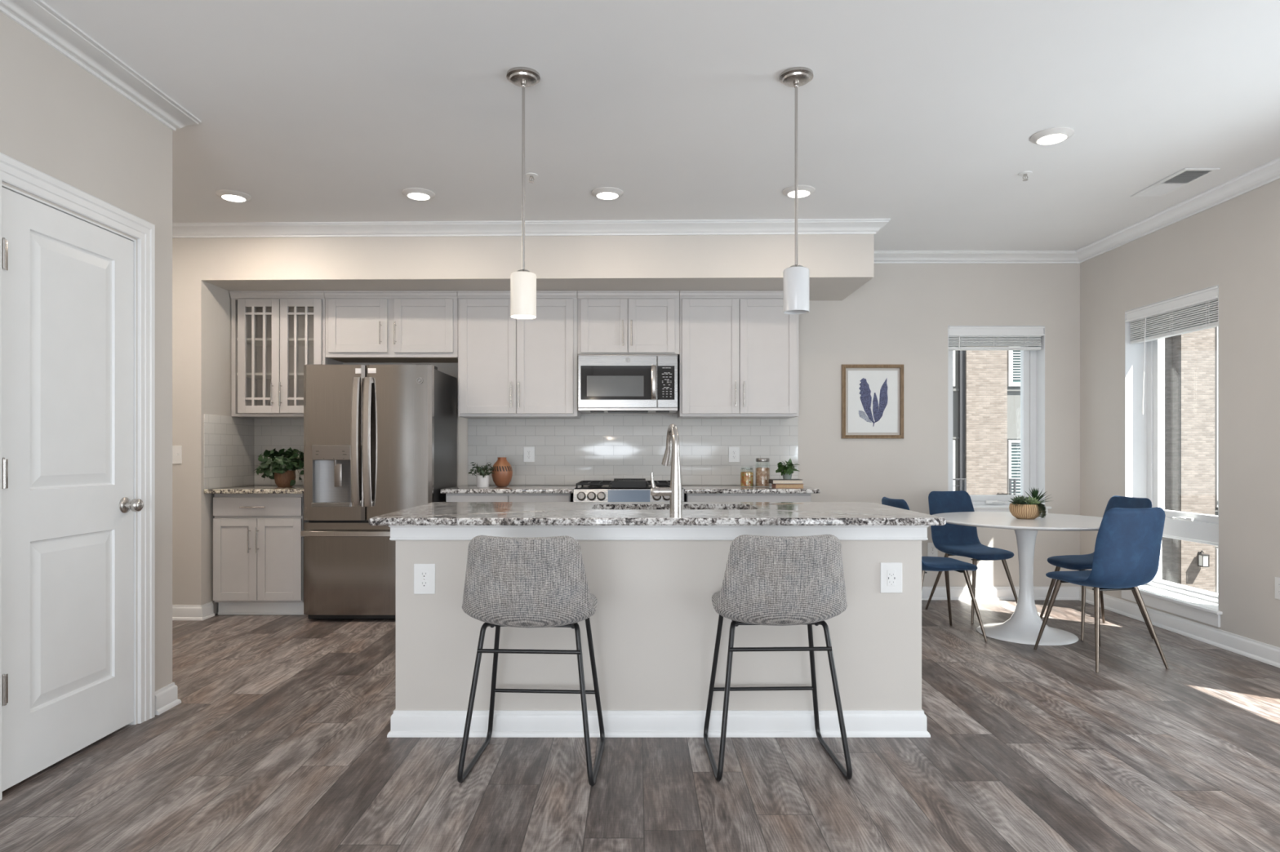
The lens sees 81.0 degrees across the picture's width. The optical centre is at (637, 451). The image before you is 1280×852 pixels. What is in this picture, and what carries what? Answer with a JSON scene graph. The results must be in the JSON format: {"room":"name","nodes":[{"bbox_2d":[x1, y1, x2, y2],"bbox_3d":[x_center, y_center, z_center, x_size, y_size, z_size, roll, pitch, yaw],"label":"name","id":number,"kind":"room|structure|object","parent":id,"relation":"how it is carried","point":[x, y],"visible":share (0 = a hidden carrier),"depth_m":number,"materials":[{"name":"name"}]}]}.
{"room":"kitchen","nodes":[
{"label":"kitchen","id":0,"kind":"room"},
{"bbox_2d":[0,11,172,724],"bbox_3d":[-3.329,-0.198,0.240,2.342,2.745,6.480,0,0,0],"label":"wall","id":1,"kind":"structure","parent":0,"point":[58,119],"depth_m":3.06,"materials":[{"name":"paint"}]},
{"bbox_2d":[0,152,155,800],"bbox_3d":[-2.185,0.086,2.886,0.186,2.179,0.878,0,0,0],"label":"door","id":2,"kind":"structure","parent":1,"relation":"in","point":[69,504],"depth_m":2.86,"materials":[{"name":"white paint"}]},
{"bbox_2d":[0,0,201,131],"bbox_3d":[-3.287,-1.530,0.282,2.427,0.080,6.565,0,0,0],"label":"trim","id":3,"kind":"structure","parent":1,"relation":"attached to","point":[38,18],"depth_m":2.92,"materials":[{"name":"white paint"}]},
{"bbox_2d":[155,682,181,715],"bbox_3d":[-3.316,1.124,3.424,2.368,0.102,0.165,0,0,0],"label":"baseboard","id":4,"kind":"structure","parent":1,"relation":"attached to","point":[166,697],"depth_m":3.41,"materials":[{"name":"white paint"}]},
{"bbox_2d":[172,238,252,614],"bbox_3d":[-3.772,-0.198,5.593,1.455,2.745,0.715,0,0,0],"label":"wall","id":5,"kind":"structure","parent":0,"point":[202,309],"depth_m":5.24,"materials":[{"name":"paint"}]},
{"bbox_2d":[172,445,182,463],"bbox_3d":[-3.234,0.024,5.230,0.105,0.128,0.015,0,0,0],"label":"light switch","id":6,"kind":"object","parent":5,"relation":"attached to","point":[176,450],"visible":0.62,"depth_m":5.23,"materials":[{"name":"white plastic"}]},
{"bbox_2d":[172,601,214,620],"bbox_3d":[-3.760,1.124,5.284,1.482,0.102,0.152,0,0,0],"label":"baseboard","id":7,"kind":"structure","parent":5,"relation":"attached to","point":[180,612],"depth_m":5.22,"materials":[{"name":"white paint"}]},
{"bbox_2d":[203,413,253,488],"bbox_3d":[-3.041,0.002,5.606,0.008,0.528,0.688,0,0,0],"label":"backsplash","id":8,"kind":"structure","parent":5,"relation":"attached to","point":[228,441],"depth_m":5.57,"materials":[{"name":"tile"}]},
{"bbox_2d":[201,234,874,300],"bbox_3d":[-0.712,-1.383,5.548,4.667,0.375,0.805,0,0,0],"label":"soffit","id":9,"kind":"structure","parent":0,"point":[838,265],"depth_m":5.20,"materials":[{"name":"paint"}]},
{"bbox_2d":[172,156,1279,263],"bbox_3d":[-0.496,-1.530,1.475,8.012,0.080,8.950,0,0,0],"label":"trim","id":10,"kind":"structure","parent":9,"relation":"attached to","point":[1268,172],"depth_m":5.15,"materials":[{"name":"white paint"}]},
{"bbox_2d":[0,600,1279,851],"bbox_3d":[-0.475,1.235,1.485,8.450,0.120,9.370,0,0,0],"label":"floor","id":11,"kind":"structure","parent":0,"point":[276,740],"depth_m":2.77,"materials":[{"name":"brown wood"}]},
{"bbox_2d":[213,493,308,614],"bbox_3d":[-2.701,0.737,5.605,0.631,0.877,0.630,0,0,0],"label":"base cabinet","id":12,"kind":"object","parent":11,"relation":"on","point":[258,544],"visible":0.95,"depth_m":5.33,"materials":[{"name":"white paint"}]},
{"bbox_2d":[204,484,303,493],"bbox_3d":[-2.681,0.282,5.601,0.726,0.030,0.679,0,0,0],"label":"countertop","id":13,"kind":"structure","parent":12,"relation":"on","point":[254,489],"depth_m":5.26,"materials":[{"name":"stone"}]},
{"bbox_2d":[253,447,303,487],"bbox_3d":[-2.653,0.117,5.623,0.380,0.299,0.454,0,0,0],"label":"potted plant","id":14,"kind":"object","parent":13,"relation":"on","point":[277,468],"visible":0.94,"depth_m":5.56,"materials":[{"name":"green plant"}]},
{"bbox_2d":[300,364,457,619],"bbox_3d":[-1.858,0.287,5.491,0.884,1.776,0.818,0,0,0],"label":"refrigerator","id":15,"kind":"object","parent":11,"relation":"on","point":[379,440],"visible":0.94,"depth_m":5.15,"materials":[{"name":"metal"}]},
{"bbox_2d":[445,493,573,502],"bbox_3d":[-0.922,0.737,5.605,0.886,0.877,0.630,0,0,0],"label":"base cabinet","id":16,"kind":"object","parent":11,"relation":"on","point":[449,497],"visible":0.06,"depth_m":5.33,"materials":[{"name":"white paint"}]},
{"bbox_2d":[440,484,575,493],"bbox_3d":[-0.922,0.282,5.615,0.940,0.030,0.651,0,0,0],"label":"countertop","id":17,"kind":"structure","parent":16,"relation":"on","point":[464,489],"depth_m":5.29,"materials":[{"name":"stone"}]},
{"bbox_2d":[468,462,495,488],"bbox_3d":[-1.141,0.173,5.518,0.176,0.186,0.207,0,0,-40],"label":"potted plant","id":18,"kind":"object","parent":17,"relation":"on","point":[482,480],"visible":1,"depth_m":5.49,"materials":[{"name":"green plant"}]},
{"bbox_2d":[491,457,512,487],"bbox_3d":[-1.017,0.155,5.630,0.158,0.221,0.158,0,0,0],"label":"vase","id":19,"kind":"object","parent":17,"relation":"on","point":[502,477],"visible":1,"depth_m":5.58,"materials":[{"name":"ceramic"}]},
{"bbox_2d":[457,535,604,786],"bbox_3d":[-0.383,0.733,2.793,0.486,0.884,0.496,0,0,3],"label":"bar stool","id":20,"kind":"object","parent":11,"relation":"on","point":[535,582],"visible":1,"depth_m":2.60,"materials":[{"name":"grey fabric"}]},
{"bbox_2d":[573,478,684,502],"bbox_3d":[-0.061,0.695,5.568,0.776,0.961,0.740,0,0,0],"label":"gas range","id":21,"kind":"object","parent":11,"relation":"on","point":[619,490],"visible":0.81,"depth_m":5.27,"materials":[{"name":"silver metal"}]},
{"bbox_2d":[574,484,657,488],"bbox_3d":[-0.061,0.263,5.617,0.766,0.007,0.605,0,0,0],"label":"cooktop","id":22,"kind":"object","parent":21,"relation":"in","point":[577,486],"depth_m":5.33,"materials":[{"name":"black metal"}]},
{"bbox_2d":[386,525,930,737],"bbox_3d":[0.087,0.737,3.510,2.233,0.877,0.858,0,0,0],"label":"kitchen island","id":23,"kind":"object","parent":11,"relation":"on","point":[654,623],"visible":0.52,"depth_m":3.11,"materials":[{"name":"paint"}]},
{"bbox_2d":[413,564,435,594],"bbox_3d":[-0.882,0.528,3.102,0.088,0.126,0.008,0,0,0],"label":"power outlet","id":24,"kind":"object","parent":23,"relation":"attached to","point":[424,574],"visible":1,"depth_m":3.10,"materials":[{"name":"white plastic"}]},
{"bbox_2d":[419,580,428,586],"bbox_3d":[-0.882,0.548,3.100,0.034,0.027,0.003,0,0,0],"label":"receptacle","id":25,"kind":"object","parent":24,"relation":"attached to","point":[422,583],"depth_m":3.10,"materials":[{"name":"white plastic"}]},
{"bbox_2d":[420,571,428,577],"bbox_3d":[-0.882,0.509,3.100,0.034,0.027,0.003,0,0,0],"label":"receptacle","id":26,"kind":"object","parent":24,"relation":"attached to","point":[423,574],"depth_m":3.10,"materials":[{"name":"white plastic"}]},
{"bbox_2d":[368,502,946,525],"bbox_3d":[0.079,0.282,3.480,2.316,0.030,0.960,0,0,0],"label":"island countertop","id":27,"kind":"structure","parent":23,"relation":"on","point":[434,513],"depth_m":3.17,"materials":[{"name":"stone"}]},
{"bbox_2d":[650,423,682,511],"bbox_3d":[0.128,0.070,3.418,0.140,0.392,0.242,0,0,0],"label":"kitchen faucet","id":28,"kind":"object","parent":27,"relation":"on","point":[674,491],"visible":1,"depth_m":3.31,"materials":[{"name":"silver metal"}]},
{"bbox_2d":[880,562,902,592],"bbox_3d":[1.050,0.523,3.103,0.090,0.126,0.008,0,0,0],"label":"power outlet","id":29,"kind":"object","parent":23,"relation":"attached to","point":[891,573],"visible":1,"depth_m":3.10,"materials":[{"name":"white plastic"}]},
{"bbox_2d":[887,569,895,586],"bbox_3d":[1.050,0.523,3.100,0.034,0.068,0.002,0,0,0],"label":"receptacle","id":30,"kind":"object","parent":29,"relation":"attached to","point":[891,573],"depth_m":3.10,"materials":[{"name":"white plastic"}]},
{"bbox_2d":[684,493,811,502],"bbox_3d":[0.794,0.737,5.605,0.888,0.877,0.630,0,0,0],"label":"base cabinet","id":31,"kind":"object","parent":11,"relation":"on","point":[687,497],"visible":0.08,"depth_m":5.33,"materials":[{"name":"white paint"}]},
{"bbox_2d":[681,484,819,493],"bbox_3d":[0.808,0.282,5.615,0.959,0.030,0.651,0,0,0],"label":"countertop","id":32,"kind":"structure","parent":31,"relation":"on","point":[688,489],"depth_m":5.29,"materials":[{"name":"stone"}]},
{"bbox_2d":[740,466,753,487],"bbox_3d":[0.821,0.189,5.630,0.100,0.155,0.100,0,0,0],"label":"storage jar","id":33,"kind":"object","parent":32,"relation":"on","point":[746,477],"visible":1,"depth_m":5.59,"materials":[{"name":"clear glass"}]},
{"bbox_2d":[755,457,769,487],"bbox_3d":[0.940,0.159,5.630,0.110,0.214,0.110,0,0,0],"label":"storage jar","id":34,"kind":"object","parent":32,"relation":"on","point":[762,474],"visible":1,"depth_m":5.59,"materials":[{"name":"clear glass"}]},
{"bbox_2d":[772,484,804,488],"bbox_3d":[1.100,0.252,5.493,0.205,0.029,0.154,0,0,0],"label":"book","id":35,"kind":"object","parent":32,"relation":"on","point":[775,486],"visible":0.8,"depth_m":5.42,"materials":[{"name":"beige paper"}]},
{"bbox_2d":[768,479,802,484],"bbox_3d":[1.086,0.221,5.497,0.221,0.030,0.155,0,0,0],"label":"book","id":36,"kind":"object","parent":35,"relation":"on","point":[771,481],"visible":0.99,"depth_m":5.42,"materials":[{"name":"white paper"}]},
{"bbox_2d":[775,458,799,479],"bbox_3d":[1.103,0.127,5.504,0.183,0.154,0.160,0,0,24],"label":"potted plant","id":37,"kind":"object","parent":36,"relation":"on","point":[787,472],"visible":1,"depth_m":5.48,"materials":[{"name":"green plant"}]},
{"bbox_2d":[703,534,852,781],"bbox_3d":[0.515,0.733,2.825,0.486,0.884,0.496,0,0,-2],"label":"bar stool","id":38,"kind":"object","parent":11,"relation":"on","point":[768,580],"visible":1,"depth_m":2.63,"materials":[{"name":"grey fabric"}]},
{"bbox_2d":[881,497,987,641],"bbox_3d":[1.873,0.737,4.822,0.542,0.878,0.447,0,0,-5],"label":"dining chair","id":39,"kind":"object","parent":11,"relation":"on","point":[928,563],"visible":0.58,"depth_m":4.68,"materials":[{"name":"blue fabric"}]},
{"bbox_2d":[924,490,1017,623],"bbox_3d":[2.417,0.737,5.441,0.447,0.878,0.542,0,0,-17],"label":"dining chair","id":40,"kind":"object","parent":11,"relation":"on","point":[953,540],"visible":0.91,"depth_m":5.57,"materials":[{"name":"blue fabric"}]},
{"bbox_2d":[933,511,1102,645],"bbox_3d":[2.500,0.804,4.825,1.152,0.740,1.152,0,0,0],"label":"dining table","id":41,"kind":"object","parent":11,"relation":"on","point":[1024,626],"visible":0.86,"depth_m":4.76,"materials":[{"name":"white paint"}]},
{"bbox_2d":[1008,487,1053,519],"bbox_3d":[2.520,0.329,4.820,0.287,0.208,0.212,0,0,0],"label":"succulent bowl","id":42,"kind":"object","parent":41,"relation":"on","point":[1020,508],"visible":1,"depth_m":4.77,"materials":[{"name":"brown wood"}]},
{"bbox_2d":[1021,487,1053,502],"bbox_3d":[2.570,0.282,4.827,0.189,0.115,0.171,0,0,0],"label":"spiky plant","id":43,"kind":"object","parent":42,"relation":"on","point":[1034,499],"depth_m":4.80,"materials":[{"name":"green plant"}]},
{"bbox_2d":[1040,495,1153,640],"bbox_3d":[3.002,0.737,4.898,0.542,0.878,0.447,0,0,-6],"label":"dining chair","id":44,"kind":"object","parent":11,"relation":"on","point":[1078,562],"visible":0.46,"depth_m":4.90,"materials":[{"name":"blue fabric"}]},
{"bbox_2d":[1033,506,1168,672],"bbox_3d":[2.615,0.737,4.224,0.447,0.878,0.542,0,0,-10],"label":"dining chair","id":45,"kind":"object","parent":11,"relation":"on","point":[1127,547],"visible":1,"depth_m":4.01,"materials":[{"name":"blue fabric"}]},
{"bbox_2d":[41,0,1279,250],"bbox_3d":[-0.475,-1.645,1.485,8.450,0.150,9.370,0,0,0],"label":"ceiling","id":46,"kind":"structure","parent":0,"point":[922,116],"depth_m":3.41,"materials":[{"name":"paint"}]},
{"bbox_2d":[215,189,251,202],"bbox_3d":[-2.473,-1.558,4.594,0.192,0.024,0.192,0,0,0],"label":"recessed light","id":47,"kind":"object","parent":46,"relation":"in","point":[233,196],"visible":1,"depth_m":4.55,"materials":[{"name":"white plastic"}]},
{"bbox_2d":[402,187,435,200],"bbox_3d":[-1.330,-1.558,4.560,0.192,0.024,0.192,0,0,0],"label":"recessed light","id":48,"kind":"object","parent":46,"relation":"in","point":[415,193],"visible":1,"depth_m":4.52,"materials":[{"name":"white plastic"}]},
{"bbox_2d":[506,66,540,319],"bbox_3d":[-0.476,-1.065,3.130,0.140,1.009,0.140,0,0,0],"label":"pendant lamp","id":49,"kind":"object","parent":46,"relation":"hanging from","point":[522,282],"visible":1,"depth_m":3.10,"materials":[{"name":"white glass"}]},
{"bbox_2d":[524,173,537,182],"bbox_3d":[-0.602,-1.550,4.262,0.072,0.040,0.072,0,0,0],"label":"sprinkler head","id":50,"kind":"object","parent":46,"relation":"attached to","point":[531,175],"visible":1,"depth_m":4.25},
{"bbox_2d":[591,186,623,199],"bbox_3d":[-0.182,-1.558,4.549,0.192,0.024,0.192,0,0,0],"label":"recessed light","id":51,"kind":"object","parent":46,"relation":"in","point":[604,193],"visible":1,"depth_m":4.51,"materials":[{"name":"white plastic"}]},
{"bbox_2d":[779,66,813,314],"bbox_3d":[0.662,-1.075,3.130,0.140,0.989,0.140,0,0,0],"label":"pendant lamp","id":52,"kind":"object","parent":46,"relation":"hanging from","point":[795,277],"visible":1,"depth_m":3.10,"materials":[{"name":"white glass"}]},
{"bbox_2d":[782,185,814,198],"bbox_3d":[0.971,-1.558,4.516,0.192,0.024,0.192,0,0,0],"label":"recessed light","id":53,"kind":"object","parent":46,"relation":"in","point":[803,191],"visible":0.93,"depth_m":4.47,"materials":[{"name":"white plastic"}]},
{"bbox_2d":[1017,171,1032,181],"bbox_3d":[2.189,-1.550,4.234,0.072,0.040,0.072,0,0,0],"label":"sprinkler head","id":54,"kind":"object","parent":46,"relation":"attached to","point":[1024,174],"visible":1,"depth_m":4.23},
{"bbox_2d":[1030,127,1074,145],"bbox_3d":[2.058,-1.558,3.724,0.192,0.024,0.192,0,0,0],"label":"recessed light","id":55,"kind":"object","parent":46,"relation":"in","point":[1054,135],"visible":1,"depth_m":3.69,"materials":[{"name":"white plastic"}]},
{"bbox_2d":[1130,168,1220,197],"bbox_3d":[3.127,-1.565,4.380,0.195,0.010,0.460,0,0,0],"label":"ceiling vent","id":56,"kind":"object","parent":46,"relation":"in","point":[1185,176],"visible":1,"depth_m":4.36,"materials":[{"name":"white metal"}]},
{"bbox_2d":[253,263,1079,586],"bbox_3d":[-0.475,-0.198,6.056,8.450,2.745,0.228,0,0,0],"label":"wall","id":57,"kind":"structure","parent":0,"point":[902,315],"depth_m":5.95,"materials":[{"name":"paint"}]},
{"bbox_2d":[229,290,342,418],"bbox_3d":[-2.685,-0.727,5.745,0.700,0.932,0.390,0,0,0],"label":"upper cabinet","id":58,"kind":"object","parent":57,"relation":"attached to","point":[274,334],"visible":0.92,"depth_m":5.59,"materials":[{"name":"white paint"}]},
{"bbox_2d":[236,373,303,379],"bbox_3d":[-2.679,-0.580,5.777,0.650,0.018,0.304,0,0,0],"label":"shelf","id":59,"kind":"object","parent":58,"relation":"attached to","point":[248,375],"depth_m":5.67,"materials":[{"name":"white wood"}]},
{"bbox_2d":[236,337,313,346],"bbox_3d":[-2.679,-0.841,5.777,0.650,0.018,0.304,0,0,0],"label":"shelf","id":60,"kind":"object","parent":58,"relation":"attached to","point":[258,341],"depth_m":5.68,"materials":[{"name":"white wood"}]},
{"bbox_2d":[324,290,457,362],"bbox_3d":[-1.838,-0.946,5.745,0.990,0.494,0.390,0,0,0],"label":"upper cabinet","id":61,"kind":"object","parent":57,"relation":"attached to","point":[362,326],"visible":0.98,"depth_m":5.59,"materials":[{"name":"white paint"}]},
{"bbox_2d":[457,290,580,418],"bbox_3d":[-0.896,-0.725,5.745,0.892,0.936,0.390,0,0,0],"label":"upper cabinet","id":62,"kind":"object","parent":57,"relation":"attached to","point":[508,367],"visible":0.88,"depth_m":5.59,"materials":[{"name":"white paint"}]},
{"bbox_2d":[523,446,534,462],"bbox_3d":[-0.859,0.025,5.937,0.088,0.122,0.008,0,0,0],"label":"power outlet","id":63,"kind":"object","parent":57,"relation":"attached to","point":[528,451],"visible":1,"depth_m":5.94,"materials":[{"name":"white plastic"}]},
{"bbox_2d":[577,290,679,357],"bbox_3d":[-0.068,-0.958,5.745,0.761,0.470,0.390,0,0,0],"label":"upper cabinet","id":64,"kind":"object","parent":57,"relation":"attached to","point":[609,322],"visible":0.98,"depth_m":5.59,"materials":[{"name":"white paint"}]},
{"bbox_2d":[577,354,677,413],"bbox_3d":[-0.072,-0.506,5.714,0.741,0.427,0.454,0,0,0],"label":"microwave","id":65,"kind":"object","parent":64,"relation":"attached to","point":[607,383],"visible":1,"depth_m":5.53,"materials":[{"name":"silver metal"}]},
{"bbox_2d":[728,446,739,462],"bbox_3d":[0.765,0.025,5.937,0.088,0.122,0.008,0,0,0],"label":"power outlet","id":66,"kind":"object","parent":57,"relation":"attached to","point":[733,451],"visible":1,"depth_m":5.94,"materials":[{"name":"white plastic"}]},
{"bbox_2d":[677,290,798,418],"bbox_3d":[0.760,-0.725,5.745,0.890,0.936,0.390,0,0,0],"label":"upper cabinet","id":67,"kind":"object","parent":57,"relation":"attached to","point":[738,357],"visible":0.86,"depth_m":5.59,"materials":[{"name":"white paint"}]},
{"bbox_2d":[841,364,903,438],"bbox_3d":[1.863,-0.394,5.936,0.491,0.587,0.026,0,0,0],"label":"picture frame","id":68,"kind":"object","parent":57,"relation":"attached to","point":[872,395],"visible":1,"depth_m":5.94,"materials":[{"name":"brown wood"}]},
{"bbox_2d":[847,370,897,432],"bbox_3d":[1.863,-0.394,5.943,0.395,0.491,0.006,0,0,0],"label":"print","id":69,"kind":"object","parent":68,"relation":"attached to","point":[872,395],"depth_m":5.94,"materials":[{"name":"paper"}]},
{"bbox_2d":[927,542,937,556],"bbox_3d":[2.340,0.783,5.945,0.080,0.120,0.008,0,0,0],"label":"power outlet","id":70,"kind":"object","parent":57,"relation":"attached to","point":[932,551],"visible":0.86,"depth_m":5.94,"materials":[{"name":"white plastic"}]},
{"bbox_2d":[947,325,1051,513],"bbox_3d":[2.849,-0.232,6.035,0.839,1.530,0.240,0,0,0],"label":"window","id":71,"kind":"structure","parent":57,"relation":"in","point":[1032,362],"depth_m":6.08,"materials":[{"name":"white plastic"}]},
{"bbox_2d":[948,326,1044,350],"bbox_3d":[2.849,-0.899,5.988,0.757,0.185,0.084,0,0,0],"label":"window blind","id":72,"kind":"object","parent":71,"relation":"attached to","point":[960,338],"visible":0.86,"depth_m":5.97,"materials":[{"name":"white paint"}]},
{"bbox_2d":[1080,178,1279,647],"bbox_3d":[3.630,-0.198,1.375,0.240,2.745,9.150,0,0,0],"label":"wall","id":73,"kind":"structure","parent":0,"point":[1233,245],"depth_m":4.46,"materials":[{"name":"paint"}]},
{"bbox_2d":[921,586,1279,667],"bbox_3d":[2.410,1.124,1.475,2.200,0.102,8.950,0,0,0],"label":"baseboard","id":74,"kind":"structure","parent":73,"relation":"attached to","point":[1260,651],"depth_m":5.08,"materials":[{"name":"white paint"}]},
{"bbox_2d":[1121,284,1222,627],"bbox_3d":[3.607,0.025,4.965,0.265,2.067,0.940,0,0,0],"label":"window","id":75,"kind":"structure","parent":73,"relation":"in","point":[1144,434],"depth_m":5.32,"materials":[{"name":"white plastic"}]},
{"bbox_2d":[1124,285,1217,414],"bbox_3d":[3.548,-0.630,4.965,0.084,0.745,0.858,0,0,0],"label":"window blind","id":76,"kind":"object","parent":75,"relation":"attached to","point":[1197,311],"visible":0.8,"depth_m":4.94,"materials":[{"name":"white paint"}]},
{"bbox_2d":[1275,577,1279,599],"bbox_3d":[3.505,0.750,4.085,0.008,0.120,0.080,0,0,0],"label":"power outlet","id":77,"kind":"object","parent":73,"relation":"attached to","point":[1277,579],"visible":1,"depth_m":4.11,"materials":[{"name":"white plastic"}]},
{"label":"outside","id":78,"kind":"structure","parent":0,"visible":0},
{"bbox_3d":[10.000,5.875,16.375,48.000,0.200,20.250,0,0,0],"label":"street","id":79,"kind":"object","parent":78,"visible":0},
{"bbox_2d":[952,326,1217,593],"bbox_3d":[14.890,-1.302,25.810,19.180,14.155,4.380,0,0,0],"label":"apartment building","id":80,"kind":"structure","parent":79,"relation":"on","point":[986,384],"depth_m":23.94,"materials":[{"name":"beige brick"}]},
{"bbox_2d":[1011,444,1020,494],"bbox_3d":[13.081,0.770,24.110,2.139,2.032,0.004,0,0,0],"label":"blind","id":81,"kind":"object","parent":80,"relation":"hanging from","point":[1015,448],"depth_m":24.13,"materials":[{"name":"white plastic"}]},
{"bbox_2d":[1013,351,1020,379],"bbox_3d":[13.081,-3.265,24.110,2.039,1.902,0.004,0,0,0],"label":"blind","id":82,"kind":"object","parent":80,"relation":"hanging from","point":[1016,355],"depth_m":24.13,"materials":[{"name":"white plastic"}]},
{"bbox_2d":[1197,550,1209,567],"bbox_3d":[17.705,3.357,23.485,0.220,0.505,0.269,0,0,0],"label":"wall lantern","id":83,"kind":"object","parent":80,"relation":"attached to","point":[1203,559],"visible":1,"depth_m":23.37,"materials":[{"name":"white glass"}]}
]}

